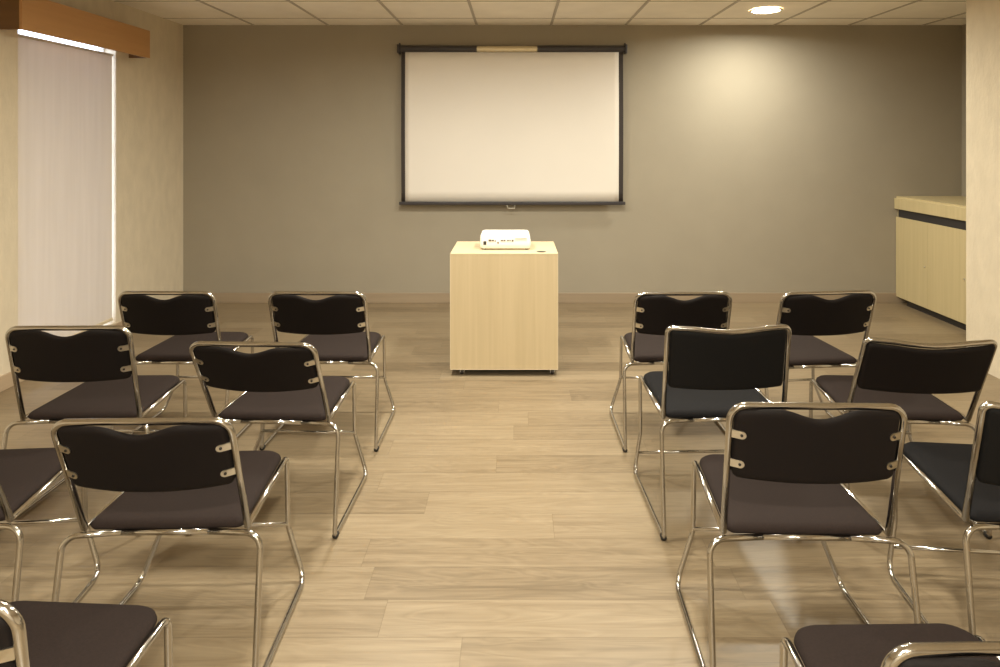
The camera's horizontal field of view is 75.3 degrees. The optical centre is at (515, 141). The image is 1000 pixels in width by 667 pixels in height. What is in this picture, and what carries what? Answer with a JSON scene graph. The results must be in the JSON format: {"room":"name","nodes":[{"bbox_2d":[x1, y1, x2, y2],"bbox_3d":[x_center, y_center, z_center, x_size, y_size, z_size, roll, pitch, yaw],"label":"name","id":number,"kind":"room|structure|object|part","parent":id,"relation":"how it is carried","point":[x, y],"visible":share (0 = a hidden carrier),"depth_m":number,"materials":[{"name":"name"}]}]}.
{"room":"conference room","nodes":[
{"label":"conference room","id":0,"kind":"room"},
{"bbox_2d":[0,0,182,375],"bbox_3d":[-3.160,0.206,1.715,0.140,2.587,8.630,0,0,0],"label":"wall","id":1,"kind":"structure","parent":0,"point":[147,93],"depth_m":5.27,"materials":[{"name":"beige paint"}]},
{"bbox_2d":[18,30,103,51],"bbox_3d":[-3.200,0.290,4.521,0.040,2.220,0.987,0,0,0],"label":"window","id":2,"kind":"structure","parent":1,"relation":"in","point":[23,32],"depth_m":4.55,"materials":[{"name":"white glass"}]},
{"bbox_2d":[18,34,112,336],"bbox_3d":[-3.113,0.355,4.518,0.022,2.054,0.969,0,0,0],"label":"roller blind","id":3,"kind":"object","parent":1,"relation":"attached to","point":[65,90],"visible":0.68,"depth_m":4.46,"materials":[{"name":"fabric"}]},
{"bbox_2d":[0,0,149,57],"bbox_3d":[-3.010,-0.775,4.524,0.160,0.219,1.347,0,0,0],"label":"window valance","id":4,"kind":"object","parent":1,"relation":"attached to","point":[45,17],"visible":1,"depth_m":4.29,"materials":[{"name":"orange wood"}]},
{"bbox_2d":[0,295,180,391],"bbox_3d":[-3.083,1.454,1.715,0.014,0.092,8.630,0,0,0],"label":"baseboard","id":5,"kind":"structure","parent":1,"relation":"attached to","point":[6,380],"depth_m":3.92,"materials":[{"name":"brown wood"}]},
{"bbox_2d":[0,303,999,666],"bbox_3d":[0.530,1.550,1.715,7.640,0.100,9.030,0,0,0],"label":"floor","id":6,"kind":"structure","parent":0,"point":[498,518],"depth_m":2.42,"materials":[{"name":"brown wood"}]},
{"bbox_2d":[0,448,99,602],"bbox_3d":[-1.686,1.116,1.957,0.578,0.769,0.587,0,0,-5],"label":"chair","id":7,"kind":"object","parent":6,"relation":"on","point":[25,474],"visible":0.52,"depth_m":2.07,"materials":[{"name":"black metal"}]},
{"bbox_3d":[-1.671,0.911,1.767,0.478,0.359,0.172,0,0,-5],"label":"frame","id":8,"kind":"part","parent":7,"relation":"part of","materials":[{"name":"silver metal"}]},
{"bbox_3d":[-1.463,1.287,1.836,0.188,0.400,0.065,0,0,23],"label":"leg","id":9,"kind":"part","parent":7,"relation":"part of","materials":[{"name":"silver metal"}]},
{"bbox_3d":[-1.693,1.077,2.044,0.431,0.041,0.412,0,0,-5],"label":"seat","id":10,"kind":"part","parent":7,"relation":"part of","materials":[{"name":"brown fabric"}]},
{"bbox_3d":[-1.476,1.084,2.056,0.017,0.023,0.393,0,0,-7],"label":"seat rail","id":11,"kind":"part","parent":7,"relation":"part of","materials":[{"name":"silver metal"}]},
{"bbox_3d":[-1.468,1.284,2.243,0.084,0.399,0.026,0,0,17],"label":"leg","id":12,"kind":"part","parent":7,"relation":"part of","materials":[{"name":"silver metal"}]},
{"bbox_2d":[0,599,172,666],"bbox_3d":[-1.014,1.115,1.252,0.578,0.770,0.500,0,0,3],"label":"chair","id":13,"kind":"object","parent":6,"relation":"on","point":[32,633],"visible":1,"depth_m":1.39,"materials":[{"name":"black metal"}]},
{"bbox_3d":[-1.025,0.847,1.045,0.438,0.212,0.068,0,0,3],"label":"backrest","id":14,"kind":"part","parent":13,"relation":"part of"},
{"bbox_3d":[-1.023,0.909,1.069,0.478,0.358,0.070,0,0,3],"label":"frame","id":15,"kind":"part","parent":13,"relation":"part of","materials":[{"name":"silver metal"}]},
{"bbox_3d":[-0.794,1.084,1.278,0.017,0.023,0.393,0,0,0],"label":"seat rail","id":16,"kind":"part","parent":13,"relation":"part of","materials":[{"name":"silver metal"}]},
{"bbox_3d":[-0.762,1.284,1.463,0.084,0.399,0.026,0,0,24],"label":"leg","id":17,"kind":"part","parent":13,"relation":"part of","materials":[{"name":"silver metal"}]},
{"bbox_2d":[0,325,187,530],"bbox_3d":[-1.706,1.100,2.694,0.578,0.799,0.520,0,0,-1],"label":"chair","id":18,"kind":"object","parent":6,"relation":"on","point":[101,357],"visible":0.74,"depth_m":2.48,"materials":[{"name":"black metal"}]},
{"bbox_3d":[-1.916,1.287,2.519,0.188,0.400,0.065,0,0,-28],"label":"leg","id":19,"kind":"part","parent":18,"relation":"part of","materials":[{"name":"silver metal"}]},
{"bbox_3d":[-1.704,1.097,2.542,0.240,0.017,0.017,0,0,-1],"label":"rail","id":20,"kind":"part","parent":18,"relation":"part of","materials":[{"name":"silver metal"}]},
{"bbox_3d":[-1.703,0.817,2.474,0.438,0.210,0.079,0,0,-1],"label":"backrest","id":21,"kind":"part","parent":18,"relation":"part of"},
{"bbox_3d":[-1.703,0.895,2.505,0.478,0.388,0.101,0,0,-1],"label":"frame","id":22,"kind":"part","parent":18,"relation":"part of","materials":[{"name":"silver metal"}]},
{"bbox_3d":[-1.707,1.077,2.748,0.431,0.041,0.412,0,0,-1],"label":"seat","id":23,"kind":"part","parent":18,"relation":"part of","materials":[{"name":"brown fabric"}]},
{"bbox_3d":[-1.491,1.287,2.526,0.188,0.400,0.065,0,0,26],"label":"leg","id":24,"kind":"part","parent":18,"relation":"part of","materials":[{"name":"silver metal"}]},
{"bbox_3d":[-1.490,1.084,2.746,0.017,0.023,0.393,0,0,-4],"label":"seat rail","id":25,"kind":"part","parent":18,"relation":"part of","materials":[{"name":"silver metal"}]},
{"bbox_3d":[-1.471,1.284,2.932,0.084,0.399,0.026,0,0,20],"label":"leg","id":26,"kind":"part","parent":18,"relation":"part of","materials":[{"name":"silver metal"}]},
{"bbox_2d":[51,417,304,666],"bbox_3d":[-0.987,1.112,1.952,0.578,0.776,0.564,0,0,-1],"label":"chair","id":27,"kind":"object","parent":6,"relation":"on","point":[191,477],"visible":1,"depth_m":1.76,"materials":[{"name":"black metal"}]},
{"bbox_3d":[-1.196,1.287,1.797,0.188,0.400,0.065,0,0,-29],"label":"leg","id":28,"kind":"part","parent":27,"relation":"part of","materials":[{"name":"silver metal"}]},
{"bbox_3d":[-1.207,1.084,2.016,0.017,0.023,0.393,0,0,1],"label":"seat rail","id":29,"kind":"part","parent":27,"relation":"part of","materials":[{"name":"silver metal"}]},
{"bbox_3d":[-0.981,0.840,1.722,0.438,0.203,0.102,0,0,-1],"label":"backrest","id":30,"kind":"part","parent":27,"relation":"part of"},
{"bbox_3d":[-1.234,1.284,2.201,0.084,0.399,0.026,0,0,-23],"label":"leg","id":31,"kind":"part","parent":27,"relation":"part of","materials":[{"name":"silver metal"}]},
{"bbox_3d":[-0.982,0.907,1.762,0.478,0.366,0.148,0,0,-1],"label":"frame","id":32,"kind":"part","parent":27,"relation":"part of","materials":[{"name":"silver metal"}]},
{"bbox_3d":[-0.984,1.097,1.822,0.240,0.017,0.017,0,0,-1],"label":"rail","id":33,"kind":"part","parent":27,"relation":"part of","materials":[{"name":"silver metal"}]},
{"bbox_3d":[-0.989,1.077,2.028,0.431,0.041,0.412,0,0,-1],"label":"seat","id":34,"kind":"part","parent":27,"relation":"part of","materials":[{"name":"brown fabric"}]},
{"bbox_3d":[-0.771,1.287,1.808,0.188,0.400,0.065,0,0,26],"label":"leg","id":35,"kind":"part","parent":27,"relation":"part of","materials":[{"name":"silver metal"}]},
{"bbox_3d":[-0.771,1.084,2.028,0.017,0.023,0.393,0,0,-4],"label":"seat rail","id":36,"kind":"part","parent":27,"relation":"part of","materials":[{"name":"silver metal"}]},
{"bbox_3d":[-0.754,1.284,2.214,0.084,0.399,0.026,0,0,20],"label":"leg","id":37,"kind":"part","parent":27,"relation":"part of","materials":[{"name":"silver metal"}]},
{"bbox_2d":[110,291,253,437],"bbox_3d":[-1.679,1.111,3.357,0.578,0.779,0.535,0,0,1],"label":"chair","id":38,"kind":"object","parent":6,"relation":"on","point":[191,317],"visible":0.66,"depth_m":3.13,"materials":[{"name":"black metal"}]},
{"bbox_3d":[-1.894,1.287,3.197,0.188,0.400,0.065,0,0,-26],"label":"leg","id":39,"kind":"part","parent":38,"relation":"part of","materials":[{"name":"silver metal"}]},
{"bbox_3d":[-1.683,0.837,3.134,0.438,0.208,0.089,0,0,1],"label":"backrest","id":40,"kind":"part","parent":38,"relation":"part of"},
{"bbox_3d":[-1.682,0.905,3.168,0.478,0.368,0.118,0,0,1],"label":"frame","id":41,"kind":"part","parent":38,"relation":"part of","materials":[{"name":"silver metal"}]},
{"bbox_3d":[-1.914,1.284,3.603,0.084,0.399,0.026,0,0,-20],"label":"leg","id":42,"kind":"part","parent":38,"relation":"part of","materials":[{"name":"silver metal"}]},
{"bbox_3d":[-1.681,1.097,3.213,0.240,0.017,0.017,0,0,1],"label":"rail","id":43,"kind":"part","parent":38,"relation":"part of","materials":[{"name":"silver metal"}]},
{"bbox_3d":[-1.677,1.077,3.419,0.431,0.041,0.412,0,0,1],"label":"seat","id":44,"kind":"part","parent":38,"relation":"part of","materials":[{"name":"brown fabric"}]},
{"bbox_3d":[-1.469,1.287,3.190,0.188,0.400,0.065,0,0,28],"label":"leg","id":45,"kind":"part","parent":38,"relation":"part of","materials":[{"name":"silver metal"}]},
{"bbox_3d":[-1.460,1.084,3.409,0.017,0.023,0.393,0,0,-2],"label":"seat rail","id":46,"kind":"part","parent":38,"relation":"part of","materials":[{"name":"silver metal"}]},
{"bbox_3d":[-1.434,1.284,3.594,0.084,0.399,0.026,0,0,22],"label":"leg","id":47,"kind":"part","parent":38,"relation":"part of","materials":[{"name":"silver metal"}]},
{"bbox_2d":[189,341,366,538],"bbox_3d":[-0.951,1.115,2.642,0.578,0.770,0.613,0,0,2],"label":"chair","id":48,"kind":"object","parent":6,"relation":"on","point":[288,385],"visible":0.91,"depth_m":2.44,"materials":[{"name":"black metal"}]},
{"bbox_3d":[-1.164,1.084,2.745,0.017,0.023,0.393,0,0,5],"label":"seat rail","id":49,"kind":"part","parent":48,"relation":"part of","materials":[{"name":"silver metal"}]},
{"bbox_3d":[-1.168,1.287,2.526,0.188,0.400,0.065,0,0,-25],"label":"leg","id":50,"kind":"part","parent":48,"relation":"part of","materials":[{"name":"silver metal"}]},
{"bbox_3d":[-0.961,0.843,2.397,0.438,0.194,0.123,0,0,2],"label":"backrest","id":51,"kind":"part","parent":48,"relation":"part of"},
{"bbox_3d":[-1.178,1.284,2.932,0.084,0.399,0.026,0,0,-19],"label":"leg","id":52,"kind":"part","parent":48,"relation":"part of","materials":[{"name":"silver metal"}]},
{"bbox_3d":[-0.959,0.910,2.451,0.478,0.361,0.199,0,0,2],"label":"frame","id":53,"kind":"part","parent":48,"relation":"part of","materials":[{"name":"silver metal"}]},
{"bbox_3d":[-0.955,1.097,2.536,0.240,0.017,0.017,0,0,2],"label":"rail","id":54,"kind":"part","parent":48,"relation":"part of","materials":[{"name":"silver metal"}]},
{"bbox_3d":[-0.946,1.077,2.742,0.431,0.041,0.412,0,0,2],"label":"seat","id":55,"kind":"part","parent":48,"relation":"part of","materials":[{"name":"brown fabric"}]},
{"bbox_3d":[-0.744,1.287,2.507,0.188,0.400,0.065,0,0,30],"label":"leg","id":56,"kind":"part","parent":48,"relation":"part of","materials":[{"name":"silver metal"}]},
{"bbox_3d":[-0.729,1.084,2.727,0.017,0.023,0.393,0,0,0],"label":"seat rail","id":57,"kind":"part","parent":48,"relation":"part of","materials":[{"name":"silver metal"}]},
{"bbox_3d":[-0.699,1.284,2.911,0.084,0.399,0.026,0,0,24],"label":"leg","id":58,"kind":"part","parent":48,"relation":"part of","materials":[{"name":"silver metal"}]},
{"bbox_2d":[260,291,394,451],"bbox_3d":[-0.947,1.109,3.352,0.578,0.782,0.553,0,0,1],"label":"chair","id":59,"kind":"object","parent":6,"relation":"on","point":[335,325],"visible":0.83,"depth_m":3.13,"materials":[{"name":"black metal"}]},
{"bbox_3d":[-1.163,1.287,3.202,0.188,0.400,0.065,0,0,-26],"label":"leg","id":60,"kind":"part","parent":59,"relation":"part of","materials":[{"name":"silver metal"}]},
{"bbox_3d":[-0.952,0.834,3.124,0.438,0.205,0.097,0,0,1],"label":"backrest","id":61,"kind":"part","parent":59,"relation":"part of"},
{"bbox_3d":[-0.951,0.904,3.163,0.478,0.371,0.137,0,0,1],"label":"frame","id":62,"kind":"part","parent":59,"relation":"part of","materials":[{"name":"silver metal"}]},
{"bbox_3d":[-0.950,1.097,3.217,0.240,0.017,0.017,0,0,1],"label":"rail","id":63,"kind":"part","parent":59,"relation":"part of","materials":[{"name":"silver metal"}]},
{"bbox_3d":[-0.946,1.077,3.423,0.431,0.041,0.412,0,0,1],"label":"seat","id":64,"kind":"part","parent":59,"relation":"part of","materials":[{"name":"brown fabric"}]},
{"bbox_3d":[-0.738,1.287,3.193,0.188,0.400,0.065,0,0,28],"label":"leg","id":65,"kind":"part","parent":59,"relation":"part of","materials":[{"name":"silver metal"}]},
{"bbox_3d":[-0.728,1.084,3.413,0.017,0.023,0.393,0,0,-1],"label":"seat rail","id":66,"kind":"part","parent":59,"relation":"part of","materials":[{"name":"silver metal"}]},
{"bbox_3d":[-0.702,1.284,3.598,0.084,0.399,0.026,0,0,23],"label":"leg","id":67,"kind":"part","parent":59,"relation":"part of","materials":[{"name":"silver metal"}]},
{"bbox_2d":[450,241,557,373],"bbox_3d":[-0.073,1.108,4.391,0.690,0.783,0.509,0,0,0],"label":"podium","id":68,"kind":"object","parent":6,"relation":"on","point":[504,302],"visible":1,"depth_m":4.14,"materials":[{"name":"brown wood"}]},
{"bbox_2d":[480,230,530,248],"bbox_3d":[-0.066,0.664,4.407,0.340,0.105,0.268,0,0,0],"label":"projector","id":69,"kind":"object","parent":68,"relation":"on","point":[489,239],"visible":1,"depth_m":4.28,"materials":[{"name":"white plastic"}]},
{"bbox_2d":[610,292,731,452],"bbox_3d":[0.802,1.111,3.352,0.578,0.778,0.539,0,0,-1],"label":"chair","id":70,"kind":"object","parent":6,"relation":"on","point":[655,312],"visible":0.66,"depth_m":3.12,"materials":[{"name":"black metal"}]},
{"bbox_3d":[0.557,1.284,3.590,0.084,0.399,0.026,0,0,-23],"label":"leg","id":71,"kind":"part","parent":70,"relation":"part of","materials":[{"name":"silver metal"}]},
{"bbox_3d":[0.583,1.084,3.405,0.017,0.023,0.393,0,0,1],"label":"seat rail","id":72,"kind":"part","parent":70,"relation":"part of","materials":[{"name":"silver metal"}]},
{"bbox_3d":[0.593,1.287,3.185,0.188,0.400,0.065,0,0,-28],"label":"leg","id":73,"kind":"part","parent":70,"relation":"part of","materials":[{"name":"silver metal"}]},
{"bbox_3d":[0.801,1.077,3.415,0.431,0.041,0.412,0,0,-1],"label":"seat","id":74,"kind":"part","parent":70,"relation":"part of","materials":[{"name":"brown fabric"}]},
{"bbox_3d":[0.805,1.097,3.209,0.240,0.017,0.017,0,0,-1],"label":"rail","id":75,"kind":"part","parent":70,"relation":"part of","materials":[{"name":"silver metal"}]},
{"bbox_3d":[0.806,0.906,3.162,0.478,0.367,0.121,0,0,-1],"label":"frame","id":76,"kind":"part","parent":70,"relation":"part of","materials":[{"name":"silver metal"}]},
{"bbox_3d":[0.807,0.838,3.128,0.438,0.207,0.090,0,0,-1],"label":"backrest","id":77,"kind":"part","parent":70,"relation":"part of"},
{"bbox_2d":[634,324,790,540],"bbox_3d":[0.804,1.099,2.699,0.536,0.802,0.535,0,0,-2],"label":"chair","id":78,"kind":"object","parent":6,"relation":"on","point":[709,372],"visible":0.88,"depth_m":2.47,"materials":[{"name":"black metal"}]},
{"bbox_3d":[0.553,1.275,2.931,0.059,0.415,0.024,0,0,-43],"label":"leg","id":79,"kind":"part","parent":78,"relation":"part of","materials":[{"name":"silver metal"}]},
{"bbox_3d":[0.570,1.068,2.729,0.017,0.023,0.427,0,0,-1],"label":"seat rail","id":80,"kind":"part","parent":78,"relation":"part of","materials":[{"name":"silver metal"}]},
{"bbox_3d":[0.609,1.279,2.492,0.169,0.416,0.063,0,0,-33],"label":"leg","id":81,"kind":"part","parent":78,"relation":"part of","materials":[{"name":"silver metal"}]},
{"bbox_3d":[0.803,1.061,2.743,0.449,0.041,0.446,0,0,-2],"label":"seat","id":82,"kind":"part","parent":78,"relation":"part of","materials":[{"name":"grey fabric"}]},
{"bbox_3d":[0.810,1.081,2.520,0.240,0.017,0.017,0,0,-2],"label":"rail","id":83,"kind":"part","parent":78,"relation":"part of","materials":[{"name":"silver metal"}]},
{"bbox_3d":[0.811,0.885,2.486,0.491,0.374,0.096,0,0,-2],"label":"frame","id":84,"kind":"part","parent":78,"relation":"part of","materials":[{"name":"silver metal"}]},
{"bbox_3d":[0.812,0.833,2.474,0.448,0.236,0.073,0,0,-2],"label":"backrest","id":85,"kind":"part","parent":78,"relation":"part of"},
{"bbox_3d":[1.036,1.068,2.745,0.017,0.023,0.427,0,0,-3],"label":"seat rail","id":86,"kind":"part","parent":78,"relation":"part of","materials":[{"name":"silver metal"}]},
{"bbox_2d":[676,402,921,666],"bbox_3d":[0.809,1.098,1.952,0.578,0.804,0.513,0,0,1],"label":"chair","id":87,"kind":"object","parent":6,"relation":"on","point":[780,474],"visible":0.99,"depth_m":1.75,"materials":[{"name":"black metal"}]},
{"bbox_3d":[0.575,1.284,2.187,0.084,0.399,0.026,0,0,-20],"label":"leg","id":88,"kind":"part","parent":87,"relation":"part of","materials":[{"name":"silver metal"}]},
{"bbox_3d":[0.593,1.084,2.001,0.017,0.023,0.393,0,0,4],"label":"seat rail","id":89,"kind":"part","parent":87,"relation":"part of","materials":[{"name":"silver metal"}]},
{"bbox_3d":[0.593,1.287,1.781,0.188,0.400,0.065,0,0,-26],"label":"leg","id":90,"kind":"part","parent":87,"relation":"part of","materials":[{"name":"silver metal"}]},
{"bbox_3d":[0.811,1.077,2.002,0.431,0.041,0.412,0,0,1],"label":"seat","id":91,"kind":"part","parent":87,"relation":"part of","materials":[{"name":"brown fabric"}]},
{"bbox_3d":[0.806,1.097,1.796,0.240,0.017,0.017,0,0,1],"label":"rail","id":92,"kind":"part","parent":87,"relation":"part of","materials":[{"name":"silver metal"}]},
{"bbox_3d":[0.805,0.892,1.763,0.478,0.393,0.094,0,0,1],"label":"frame","id":93,"kind":"part","parent":87,"relation":"part of","materials":[{"name":"silver metal"}]},
{"bbox_3d":[0.804,0.812,1.733,0.438,0.211,0.076,0,0,1],"label":"backrest","id":94,"kind":"part","parent":87,"relation":"part of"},
{"bbox_3d":[1.054,1.284,2.176,0.084,0.399,0.026,0,0,23],"label":"leg","id":95,"kind":"part","parent":87,"relation":"part of","materials":[{"name":"silver metal"}]},
{"bbox_3d":[1.028,1.084,1.991,0.017,0.023,0.393,0,0,-1],"label":"seat rail","id":96,"kind":"part","parent":87,"relation":"part of","materials":[{"name":"silver metal"}]},
{"bbox_3d":[1.018,1.287,1.772,0.188,0.400,0.065,0,0,28],"label":"leg","id":97,"kind":"part","parent":87,"relation":"part of","materials":[{"name":"silver metal"}]},
{"bbox_2d":[764,290,875,417],"bbox_3d":[1.456,1.103,3.298,0.578,0.795,0.549,0,0,-5],"label":"chair","id":98,"kind":"object","parent":6,"relation":"on","point":[807,315],"visible":0.56,"depth_m":3.07,"materials":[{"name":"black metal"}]},
{"bbox_3d":[1.260,1.287,3.122,0.188,0.400,0.065,0,0,-33],"label":"leg","id":99,"kind":"part","parent":98,"relation":"part of","materials":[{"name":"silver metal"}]},
{"bbox_3d":[1.469,1.097,3.161,0.240,0.017,0.017,0,0,-5],"label":"rail","id":100,"kind":"part","parent":98,"relation":"part of","materials":[{"name":"silver metal"}]},
{"bbox_3d":[1.672,1.284,3.568,0.084,0.399,0.026,0,0,16],"label":"leg","id":101,"kind":"part","parent":98,"relation":"part of","materials":[{"name":"silver metal"}]},
{"bbox_3d":[1.450,1.077,3.366,0.431,0.041,0.412,0,0,-5],"label":"seat","id":102,"kind":"part","parent":98,"relation":"part of","materials":[{"name":"brown fabric"}]},
{"bbox_3d":[1.474,0.897,3.109,0.478,0.384,0.132,0,0,-5],"label":"frame","id":103,"kind":"part","parent":98,"relation":"part of","materials":[{"name":"silver metal"}]},
{"bbox_3d":[1.478,0.822,3.071,0.438,0.207,0.093,0,0,-5],"label":"backrest","id":104,"kind":"part","parent":98,"relation":"part of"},
{"bbox_3d":[1.683,1.287,3.161,0.188,0.400,0.065,0,0,22],"label":"leg","id":105,"kind":"part","parent":98,"relation":"part of","materials":[{"name":"silver metal"}]},
{"bbox_2d":[779,623,999,666],"bbox_3d":[0.800,1.137,1.186,0.578,0.725,0.500,0,0,-1],"label":"chair","id":106,"kind":"object","parent":6,"relation":"on","point":[923,644],"visible":1,"depth_m":1.35,"materials":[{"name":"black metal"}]},
{"bbox_3d":[0.557,1.284,1.406,0.084,0.399,0.026,0,0,-22],"label":"leg","id":107,"kind":"part","parent":106,"relation":"part of","materials":[{"name":"silver metal"}]},
{"bbox_3d":[0.582,1.084,1.221,0.017,0.023,0.393,0,0,2],"label":"seat rail","id":108,"kind":"part","parent":106,"relation":"part of","materials":[{"name":"silver metal"}]},
{"bbox_3d":[0.803,0.931,1.015,0.478,0.313,0.044,0,0,-1],"label":"frame","id":109,"kind":"part","parent":106,"relation":"part of","materials":[{"name":"silver metal"}]},
{"bbox_3d":[0.803,0.890,0.998,0.438,0.213,0.057,0,0,-1],"label":"backrest","id":110,"kind":"part","parent":106,"relation":"part of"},
{"bbox_3d":[1.018,1.084,1.228,0.017,0.023,0.393,0,0,-4],"label":"seat rail","id":111,"kind":"part","parent":106,"relation":"part of","materials":[{"name":"silver metal"}]},
{"bbox_2d":[809,337,997,538],"bbox_3d":[1.542,1.112,2.652,0.536,0.777,0.596,0,0,4],"label":"chair","id":112,"kind":"object","parent":6,"relation":"on","point":[908,378],"visible":0.84,"depth_m":2.42,"materials":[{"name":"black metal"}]},
{"bbox_3d":[1.323,1.283,2.938,0.069,0.399,0.026,0,0,-26],"label":"leg","id":113,"kind":"part","parent":112,"relation":"part of","materials":[{"name":"silver metal"}]},
{"bbox_3d":[1.325,1.084,2.752,0.017,0.023,0.393,0,0,6],"label":"seat rail","id":114,"kind":"part","parent":112,"relation":"part of","materials":[{"name":"silver metal"}]},
{"bbox_3d":[1.548,1.077,2.744,0.439,0.041,0.412,0,0,4],"label":"seat","id":115,"kind":"part","parent":112,"relation":"part of","materials":[{"name":"brown fabric"}]},
{"bbox_3d":[1.794,1.283,2.908,0.069,0.399,0.026,0,0,33],"label":"leg","id":116,"kind":"part","parent":112,"relation":"part of","materials":[{"name":"silver metal"}]},
{"bbox_3d":[1.530,0.907,2.455,0.481,0.367,0.194,0,0,4],"label":"frame","id":117,"kind":"part","parent":112,"relation":"part of","materials":[{"name":"silver metal"}]},
{"bbox_3d":[1.535,1.097,2.538,0.240,0.017,0.017,0,0,4],"label":"rail","id":118,"kind":"part","parent":112,"relation":"part of","materials":[{"name":"silver metal"}]},
{"bbox_3d":[1.527,0.846,2.412,0.453,0.208,0.114,0,0,4],"label":"backrest","id":119,"kind":"part","parent":112,"relation":"part of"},
{"bbox_3d":[1.769,1.084,2.724,0.017,0.023,0.393,0,0,1],"label":"seat rail","id":120,"kind":"part","parent":112,"relation":"part of","materials":[{"name":"silver metal"}]},
{"bbox_3d":[1.735,1.287,2.504,0.169,0.400,0.063,0,0,34],"label":"leg","id":121,"kind":"part","parent":112,"relation":"part of","materials":[{"name":"silver metal"}]},
{"bbox_2d":[896,209,965,329],"bbox_3d":[3.840,1.063,5.226,0.616,0.874,1.603,0,0,0],"label":"base cabinet","id":122,"kind":"object","parent":6,"relation":"on","point":[930,249],"visible":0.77,"depth_m":5.50,"materials":[{"name":"brown wood"}]},
{"bbox_3d":[3.545,1.069,5.795,0.019,0.738,0.459,0,0,0],"label":"door","id":123,"kind":"part","parent":122,"relation":"part of","materials":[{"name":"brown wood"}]},
{"bbox_2d":[894,196,965,220],"bbox_3d":[3.835,0.567,5.226,0.626,0.116,1.603,0,0,0],"label":"countertop","id":124,"kind":"structure","parent":122,"relation":"on","point":[953,207],"depth_m":5.57,"materials":[{"name":"brown wood"}]},
{"bbox_3d":[3.545,1.069,5.290,0.019,0.738,0.548,0,0,0],"label":"door","id":125,"kind":"part","parent":122,"relation":"part of","materials":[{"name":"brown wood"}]},
{"bbox_2d":[887,401,999,634],"bbox_3d":[1.526,1.101,1.978,0.536,0.797,0.550,0,0,6],"label":"chair","id":126,"kind":"object","parent":6,"relation":"on","point":[966,477],"visible":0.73,"depth_m":1.89,"materials":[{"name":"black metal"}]},
{"bbox_3d":[1.308,1.275,2.250,0.059,0.415,0.024,0,0,-35],"label":"leg","id":127,"kind":"part","parent":126,"relation":"part of","materials":[{"name":"silver metal"}]},
{"bbox_3d":[1.298,1.068,2.047,0.017,0.023,0.427,0,0,6],"label":"seat rail","id":128,"kind":"part","parent":126,"relation":"part of","materials":[{"name":"silver metal"}]},
{"bbox_3d":[1.531,1.061,2.030,0.449,0.041,0.446,0,0,6],"label":"seat","id":129,"kind":"part","parent":126,"relation":"part of","materials":[{"name":"grey fabric"}]},
{"bbox_3d":[1.504,0.888,1.763,0.491,0.370,0.118,0,0,6],"label":"frame","id":130,"kind":"part","parent":126,"relation":"part of","materials":[{"name":"silver metal"}]},
{"bbox_3d":[1.305,1.279,1.807,0.169,0.416,0.063,0,0,-25],"label":"leg","id":131,"kind":"part","parent":126,"relation":"part of","materials":[{"name":"silver metal"}]},
{"bbox_3d":[1.503,0.836,1.748,0.448,0.235,0.085,0,0,6],"label":"backrest","id":132,"kind":"part","parent":126,"relation":"part of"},
{"bbox_2d":[113,0,965,25],"bbox_3d":[0.530,-1.126,1.715,7.640,0.102,9.030,0,0,0],"label":"ceiling","id":133,"kind":"structure","parent":0,"point":[184,12],"depth_m":5.44,"materials":[{"name":"tile"}]},
{"bbox_2d":[749,7,782,13],"bbox_3d":[2.055,-1.071,5.320,0.264,0.009,0.264,0,0,0],"label":"recessed light","id":134,"kind":"object","parent":133,"relation":"in","point":[765,10],"visible":1,"depth_m":5.31,"materials":[{"name":"beige"}]},
{"bbox_2d":[183,25,961,302],"bbox_3d":[0.530,0.186,6.105,7.640,2.627,0.150,0,0,0],"label":"wall","id":135,"kind":"structure","parent":0,"point":[757,158],"depth_m":6.03,"materials":[{"name":"beige paint"}]},
{"bbox_2d":[397,43,626,208],"bbox_3d":[-0.033,-0.148,5.976,2.110,1.535,0.091,0,0,0],"label":"projection screen","id":136,"kind":"object","parent":135,"relation":"attached to","point":[507,125],"visible":1,"depth_m":5.95,"materials":[{"name":"fabric"}]},
{"bbox_3d":[-0.077,-0.847,5.944,0.555,0.060,0.018,0,0,0],"label":"label plate","id":137,"kind":"part","parent":136,"relation":"part of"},
{"bbox_2d":[211,293,902,302],"bbox_3d":[0.262,1.454,6.023,6.676,0.092,0.014,0,0,0],"label":"baseboard","id":138,"kind":"structure","parent":135,"relation":"attached to","point":[220,297],"depth_m":6.02,"materials":[{"name":"brown wood"}]},
{"bbox_2d":[962,24,965,196],"bbox_3d":[4.225,0.206,5.133,0.150,2.587,1.795,0,0,0],"label":"wall","id":139,"kind":"structure","parent":0,"point":[964,25],"depth_m":5.99,"materials":[{"name":"beige paint"}]},
{"bbox_2d":[966,0,999,378],"bbox_3d":[3.135,0.206,0.897,0.160,2.587,6.995,0,0,0],"label":"wall","id":140,"kind":"structure","parent":0,"point":[982,16],"depth_m":4.24,"materials":[{"name":"beige paint"}]}
]}

